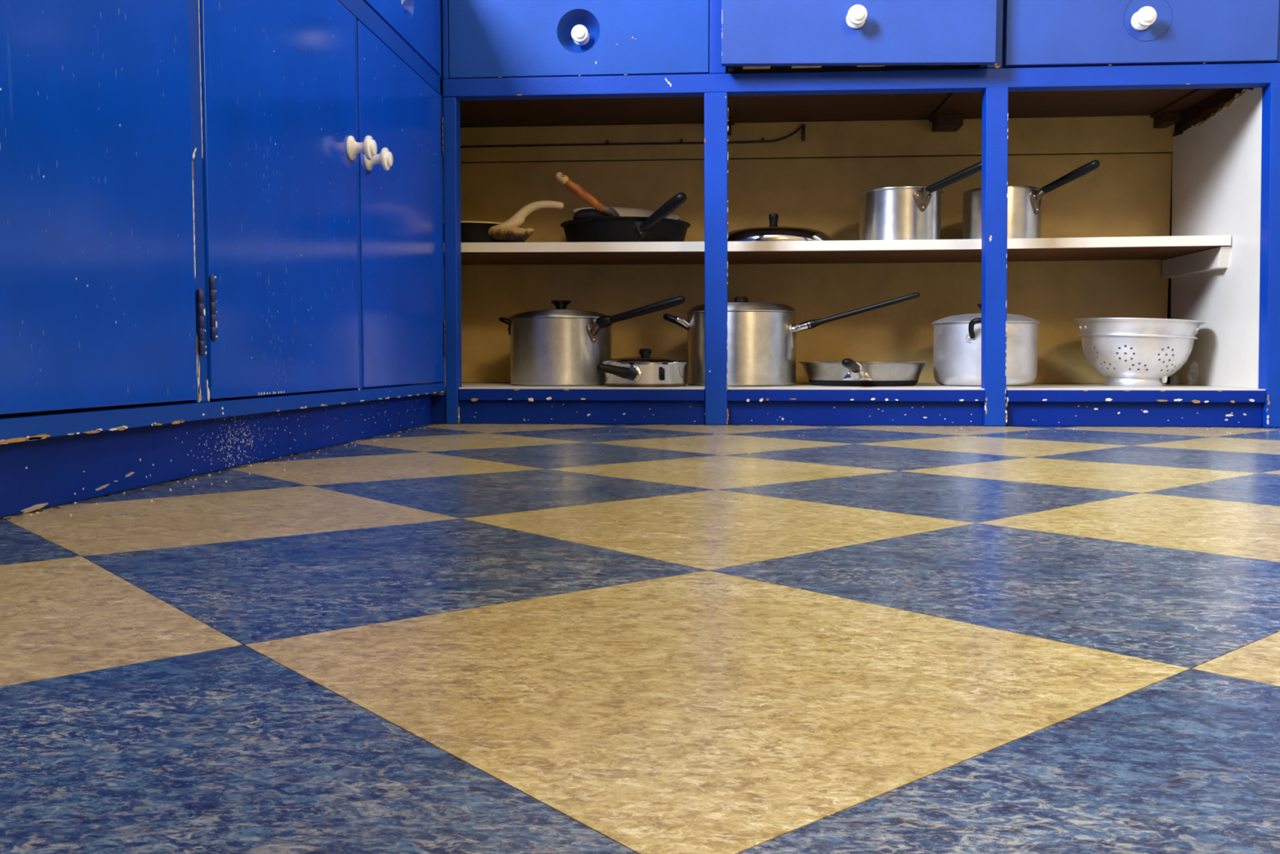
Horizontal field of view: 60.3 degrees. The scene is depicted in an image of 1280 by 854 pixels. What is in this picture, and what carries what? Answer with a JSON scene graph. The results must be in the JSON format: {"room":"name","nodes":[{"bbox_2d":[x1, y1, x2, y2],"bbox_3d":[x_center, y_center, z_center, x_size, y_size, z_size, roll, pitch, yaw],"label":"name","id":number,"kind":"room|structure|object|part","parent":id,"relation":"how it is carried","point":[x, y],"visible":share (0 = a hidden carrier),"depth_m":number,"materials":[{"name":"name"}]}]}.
{"room":"kitchen","nodes":[
{"label":"kitchen","id":0,"kind":"room"},
{"bbox_2d":[0,414,1279,853],"bbox_3d":[0.767,0.153,0.200,3.900,0.061,5.100,0,4,5],"label":"floor","id":1,"kind":"structure","parent":0,"point":[433,637],"depth_m":0.52,"materials":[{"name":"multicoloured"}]},
{"bbox_2d":[0,0,446,517],"bbox_3d":[-0.800,-0.382,0.885,0.642,0.925,2.882,0,4,5],"label":"base cabinet","id":2,"kind":"object","parent":1,"relation":"on","point":[221,221],"visible":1,"depth_m":1.26,"materials":[{"name":"blue"}]},
{"bbox_3d":[-0.526,-0.429,0.924,0.021,0.834,0.568,0,4,5],"label":"door","id":3,"kind":"part","parent":2,"relation":"part of","materials":[{"name":"blue paint"}]},
{"bbox_3d":[-0.536,0.004,0.888,0.024,0.020,2.882,0,4,5],"label":"rail","id":4,"kind":"part","parent":2,"relation":"part of","materials":[{"name":"blue paint"}]},
{"bbox_3d":[-0.481,-0.340,1.501,0.022,0.586,0.510,0,4,5],"label":"door","id":5,"kind":"part","parent":2,"relation":"part of","materials":[{"name":"blue paint"}]},
{"bbox_3d":[-0.432,-0.436,1.720,0.041,0.038,0.038,0,4,5],"label":"knob","id":6,"kind":"part","parent":2,"relation":"part of","materials":[{"name":"white ceramic"}]},
{"bbox_3d":[-0.427,-0.440,1.809,0.041,0.038,0.038,0,4,5],"label":"knob","id":7,"kind":"part","parent":2,"relation":"part of","materials":[{"name":"white ceramic"}]},
{"bbox_3d":[-0.465,-0.671,1.741,0.024,0.037,1.090,0,4,5],"label":"rail","id":8,"kind":"part","parent":2,"relation":"part of","materials":[{"name":"blue paint"}]},
{"bbox_3d":[-0.440,-0.373,2.032,0.020,0.588,0.505,0,4,5],"label":"door","id":9,"kind":"part","parent":2,"relation":"part of","materials":[{"name":"blue paint"}]},
{"bbox_3d":[-0.463,-0.810,2.009,0.066,0.204,0.506,0,4,5],"label":"drawer","id":10,"kind":"part","parent":2,"relation":"part of","materials":[{"name":"blue paint"}]},
{"bbox_2d":[412,0,1279,427],"bbox_3d":[0.184,-0.478,2.461,2.305,0.925,0.593,0,4,5],"label":"base cabinet","id":11,"kind":"object","parent":1,"relation":"on","point":[1176,103],"visible":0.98,"depth_m":2.39,"materials":[{"name":"blue paint"}]},
{"bbox_3d":[-0.394,-0.346,2.323,0.029,0.678,0.038,0,4,5],"label":"post","id":12,"kind":"part","parent":11,"relation":"part of","materials":[{"name":"blue paint"}]},
{"bbox_2d":[443,200,564,242],"bbox_3d":[-0.341,-0.468,2.595,0.361,0.095,0.267,0,4,5],"label":"pan","id":13,"kind":"object","parent":11,"relation":"on","point":[511,230],"visible":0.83,"depth_m":2.48,"materials":[{"name":"black metal"}]},
{"bbox_3d":[-0.241,-0.470,2.486,0.147,0.077,0.032,1,4,12],"label":"handle","id":14,"kind":"part","parent":13,"relation":"part of","materials":[{"name":"beige plastic"}]},
{"bbox_3d":[-0.125,-0.827,2.286,0.536,0.208,0.065,0,4,5],"label":"drawer","id":15,"kind":"part","parent":11,"relation":"part of","materials":[{"name":"blue paint"}]},
{"bbox_3d":[-0.124,-0.811,2.281,0.036,0.036,0.038,0,4,5],"label":"knob","id":16,"kind":"part","parent":11,"relation":"part of","materials":[{"name":"white ceramic"}]},
{"bbox_3d":[-0.123,-0.068,2.319,0.518,0.024,0.036,0,4,5],"label":"rail","id":17,"kind":"part","parent":11,"relation":"part of","materials":[{"name":"blue paint"}]},
{"bbox_2d":[498,296,684,386],"bbox_3d":[-0.124,-0.190,2.472,0.238,0.196,0.426,-3,4,-38],"label":"saucepan","id":18,"kind":"object","parent":11,"relation":"on","point":[561,346],"visible":0.98,"depth_m":2.44,"materials":[{"name":"metal"}]},
{"bbox_3d":[-0.306,-0.233,2.553,0.040,0.044,0.072,0,4,5],"label":"loop handle","id":19,"kind":"part","parent":18,"relation":"part of","materials":[{"name":"black plastic"}]},
{"bbox_3d":[-0.182,-0.259,2.541,0.239,0.022,0.239,0,4,5],"label":"lid","id":20,"kind":"part","parent":18,"relation":"part of","materials":[{"name":"metal"}]},
{"bbox_3d":[-0.182,-0.280,2.540,0.048,0.022,0.048,0,4,5],"label":"lid knob","id":21,"kind":"part","parent":18,"relation":"part of","materials":[{"name":"black plastic"}]},
{"bbox_3d":[-0.001,-0.251,2.411,0.209,0.067,0.024,1,4,21],"label":"handle","id":22,"kind":"part","parent":18,"relation":"part of","materials":[{"name":"black plastic"}]},
{"bbox_2d":[560,192,690,242],"bbox_3d":[-0.036,-0.467,2.557,0.306,0.099,0.366,0,4,5],"label":"skillet","id":23,"kind":"object","parent":11,"relation":"on","point":[654,228],"visible":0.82,"depth_m":2.46,"materials":[{"name":"black metal"}]},
{"bbox_2d":[555,172,679,219],"bbox_3d":[-0.042,-0.500,2.553,0.266,0.133,0.310,0,4,5],"label":"pan","id":24,"kind":"object","parent":23,"relation":"in","point":[597,209],"visible":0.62,"depth_m":2.46,"materials":[{"name":"grey metal"}]},
{"bbox_3d":[-0.129,-0.516,2.433,0.111,0.081,0.026,-1,4,-17],"label":"handle","id":25,"kind":"part","parent":24,"relation":"part of","materials":[{"name":"orange wood"}]},
{"bbox_3d":[0.048,-0.469,2.413,0.133,0.077,0.028,3,5,41],"label":"handle","id":26,"kind":"part","parent":23,"relation":"part of","materials":[{"name":"black plastic"}]},
{"bbox_2d":[460,124,804,147],"bbox_3d":[-0.238,-0.721,2.750,1.289,0.045,0.008,0,4,5],"label":"cable","id":27,"kind":"object","parent":11,"relation":"attached to","point":[802,126],"visible":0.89,"depth_m":2.73,"materials":[{"name":"black plastic"}]},
{"bbox_2d":[596,348,688,386],"bbox_3d":[0.009,-0.131,2.420,0.193,0.084,0.253,0,4,5],"label":"saute pan","id":28,"kind":"object","parent":11,"relation":"on","point":[644,371],"visible":1,"depth_m":2.37,"materials":[{"name":"metal"}]},
{"bbox_3d":[-0.046,-0.117,2.326,0.094,0.032,0.031,-2,4,-35],"label":"handle","id":29,"kind":"part","parent":28,"relation":"part of","materials":[{"name":"black plastic"}]},
{"bbox_3d":[0.012,-0.165,2.448,0.029,0.018,0.029,0,4,5],"label":"lid knob","id":30,"kind":"part","parent":28,"relation":"part of","materials":[{"name":"black plastic"}]},
{"bbox_3d":[0.012,-0.148,2.449,0.193,0.016,0.193,0,4,5],"label":"lid","id":31,"kind":"part","parent":28,"relation":"part of","materials":[{"name":"metal"}]},
{"bbox_3d":[0.012,-0.094,2.453,0.182,0.007,0.182,0,4,5],"label":"plate","id":32,"kind":"part","parent":28,"relation":"part of","materials":[{"name":"silver metal"}]},
{"bbox_3d":[0.157,-0.343,2.279,0.051,0.678,0.038,0,4,5],"label":"post","id":33,"kind":"part","parent":11,"relation":"part of","materials":[{"name":"blue paint"}]},
{"bbox_2d":[727,213,831,241],"bbox_3d":[0.309,-0.454,2.551,0.270,0.078,0.270,0,4,5],"label":"lid","id":34,"kind":"object","parent":11,"relation":"on","point":[774,232],"visible":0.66,"depth_m":2.44,"materials":[{"name":"metal"}]},
{"bbox_3d":[0.309,-0.476,2.549,0.025,0.034,0.025,0,4,5],"label":"lid knob","id":35,"kind":"part","parent":34,"relation":"part of","materials":[{"name":"black plastic"}]},
{"bbox_2d":[662,292,919,386],"bbox_3d":[0.320,-0.193,2.457,0.536,0.203,0.252,3,5,41],"label":"saucepan","id":36,"kind":"object","parent":11,"relation":"on","point":[762,337],"visible":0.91,"depth_m":2.42,"materials":[{"name":"metal"}]},
{"bbox_3d":[0.087,-0.242,2.538,0.068,0.039,0.074,0,4,5],"label":"loop handle","id":37,"kind":"part","parent":36,"relation":"part of","materials":[{"name":"black plastic"}]},
{"bbox_3d":[0.232,-0.290,2.527,0.033,0.016,0.032,0,4,5],"label":"lid knob","id":38,"kind":"part","parent":36,"relation":"part of","materials":[{"name":"black plastic"}]},
{"bbox_3d":[0.234,-0.272,2.528,0.253,0.022,0.253,0,4,5],"label":"lid","id":39,"kind":"part","parent":36,"relation":"part of","materials":[{"name":"metal"}]},
{"bbox_3d":[0.484,-0.253,2.412,0.250,0.077,0.020,1,4,19],"label":"handle","id":40,"kind":"part","parent":36,"relation":"part of","materials":[{"name":"black plastic"}]},
{"bbox_3d":[0.167,-0.387,2.754,2.226,0.552,0.014,0,4,5],"label":"panel","id":41,"kind":"part","parent":11,"relation":"part of","materials":[{"name":"beige paint"}]},
{"bbox_2d":[443,235,1231,265],"bbox_3d":[0.161,-0.408,2.579,2.210,0.026,0.328,0,4,5],"label":"shelf","id":42,"kind":"object","parent":11,"relation":"attached to","point":[1155,250],"depth_m":2.45,"materials":[{"name":"white paint"}]},
{"bbox_3d":[0.442,-0.065,2.275,0.521,0.024,0.036,0,4,5],"label":"rail","id":43,"kind":"part","parent":11,"relation":"part of","materials":[{"name":"blue paint"}]},
{"bbox_3d":[0.422,-0.800,2.145,0.038,0.038,0.041,0,4,5],"label":"knob","id":44,"kind":"part","parent":11,"relation":"part of","materials":[{"name":"white ceramic"}]},
{"bbox_3d":[0.429,-0.818,2.174,0.534,0.211,0.020,0,4,5],"label":"drawer","id":45,"kind":"part","parent":11,"relation":"part of","materials":[{"name":"blue paint"}]},
{"bbox_3d":[0.456,-0.697,2.234,1.730,0.041,0.037,0,4,5],"label":"rail","id":46,"kind":"part","parent":11,"relation":"part of","materials":[{"name":"blue paint"}]},
{"bbox_2d":[798,358,930,386],"bbox_3d":[0.519,-0.124,2.488,0.296,0.061,0.368,-1,4,-14],"label":"frying pan","id":47,"kind":"object","parent":11,"relation":"on","point":[846,372],"visible":1,"depth_m":2.41,"materials":[{"name":"metal"}]},
{"bbox_3d":[0.448,-0.131,2.332,0.026,0.029,0.120,1,4,23],"label":"handle","id":48,"kind":"part","parent":47,"relation":"part of","materials":[{"name":"black plastic"}]},
{"bbox_3d":[0.511,-0.102,2.524,0.246,0.012,0.246,0,4,5],"label":"plate","id":49,"kind":"part","parent":47,"relation":"part of","materials":[{"name":"black metal"}]},
{"bbox_2d":[857,161,982,239],"bbox_3d":[0.644,-0.490,2.477,0.317,0.159,0.192,2,4,33],"label":"saucepan","id":50,"kind":"object","parent":11,"relation":"on","point":[904,212],"visible":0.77,"depth_m":2.43,"materials":[{"name":"metal"}]},
{"bbox_3d":[0.677,-0.535,2.365,0.146,0.055,0.021,3,5,43],"label":"handle","id":51,"kind":"part","parent":50,"relation":"part of","materials":[{"name":"black plastic"}]},
{"bbox_2d":[932,303,1039,386],"bbox_3d":[0.782,-0.187,2.499,0.256,0.186,0.234,-2,4,-34],"label":"stockpot","id":52,"kind":"object","parent":11,"relation":"on","point":[957,353],"visible":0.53,"depth_m":2.42,"materials":[{"name":"metal"}]},
{"bbox_3d":[0.748,-0.213,2.376,0.078,0.045,0.039,1,4,15],"label":"handle","id":53,"kind":"part","parent":52,"relation":"part of","materials":[{"name":"black plastic"}]},
{"bbox_3d":[0.782,-0.245,2.496,0.234,0.024,0.234,0,4,5],"label":"lid","id":54,"kind":"part","parent":52,"relation":"part of","materials":[{"name":"metal"}]},
{"bbox_3d":[0.754,-0.194,2.397,0.090,0.020,0.008,1,4,15],"label":"handle plate","id":55,"kind":"part","parent":52,"relation":"part of","materials":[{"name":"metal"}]},
{"bbox_3d":[0.718,-0.341,2.235,0.053,0.678,0.038,0,4,5],"label":"post","id":56,"kind":"part","parent":11,"relation":"part of","materials":[{"name":"blue paint"}]},
{"bbox_2d":[962,160,1099,239],"bbox_3d":[0.876,-0.491,2.463,0.303,0.160,0.170,2,4,31],"label":"saucepan","id":57,"kind":"object","parent":11,"relation":"on","point":[1024,202],"visible":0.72,"depth_m":2.42,"materials":[{"name":"metal"}]},
{"bbox_3d":[0.923,-0.537,2.371,0.021,0.057,0.138,-3,4,-37],"label":"handle","id":58,"kind":"part","parent":57,"relation":"part of","materials":[{"name":"black plastic"}]},
{"bbox_3d":[0.996,-0.063,2.231,0.505,0.024,0.036,0,4,5],"label":"rail","id":59,"kind":"part","parent":11,"relation":"part of","materials":[{"name":"blue paint"}]},
{"bbox_2d":[1073,317,1205,386],"bbox_3d":[1.116,-0.168,2.474,0.270,0.151,0.270,0,4,5],"label":"colander","id":60,"kind":"object","parent":11,"relation":"on","point":[1116,348],"visible":1,"depth_m":2.39,"materials":[{"name":"metal"}]},
{"bbox_3d":[0.985,-0.820,2.173,0.517,0.208,0.025,0,4,5],"label":"drawer","id":61,"kind":"part","parent":11,"relation":"part of","materials":[{"name":"blue paint"}]},
{"bbox_3d":[0.981,-0.795,2.142,0.038,0.038,0.041,0,4,5],"label":"knob","id":62,"kind":"part","parent":11,"relation":"part of","materials":[{"name":"white ceramic"}]},
{"bbox_3d":[1.267,-0.398,2.430,0.023,0.616,0.444,0,4,5],"label":"panel","id":63,"kind":"part","parent":11,"relation":"part of","materials":[{"name":"white paint"}]},
{"bbox_3d":[1.276,-0.338,2.191,0.083,0.678,0.038,0,4,5],"label":"post","id":64,"kind":"part","parent":11,"relation":"part of","materials":[{"name":"blue paint"}]}
]}

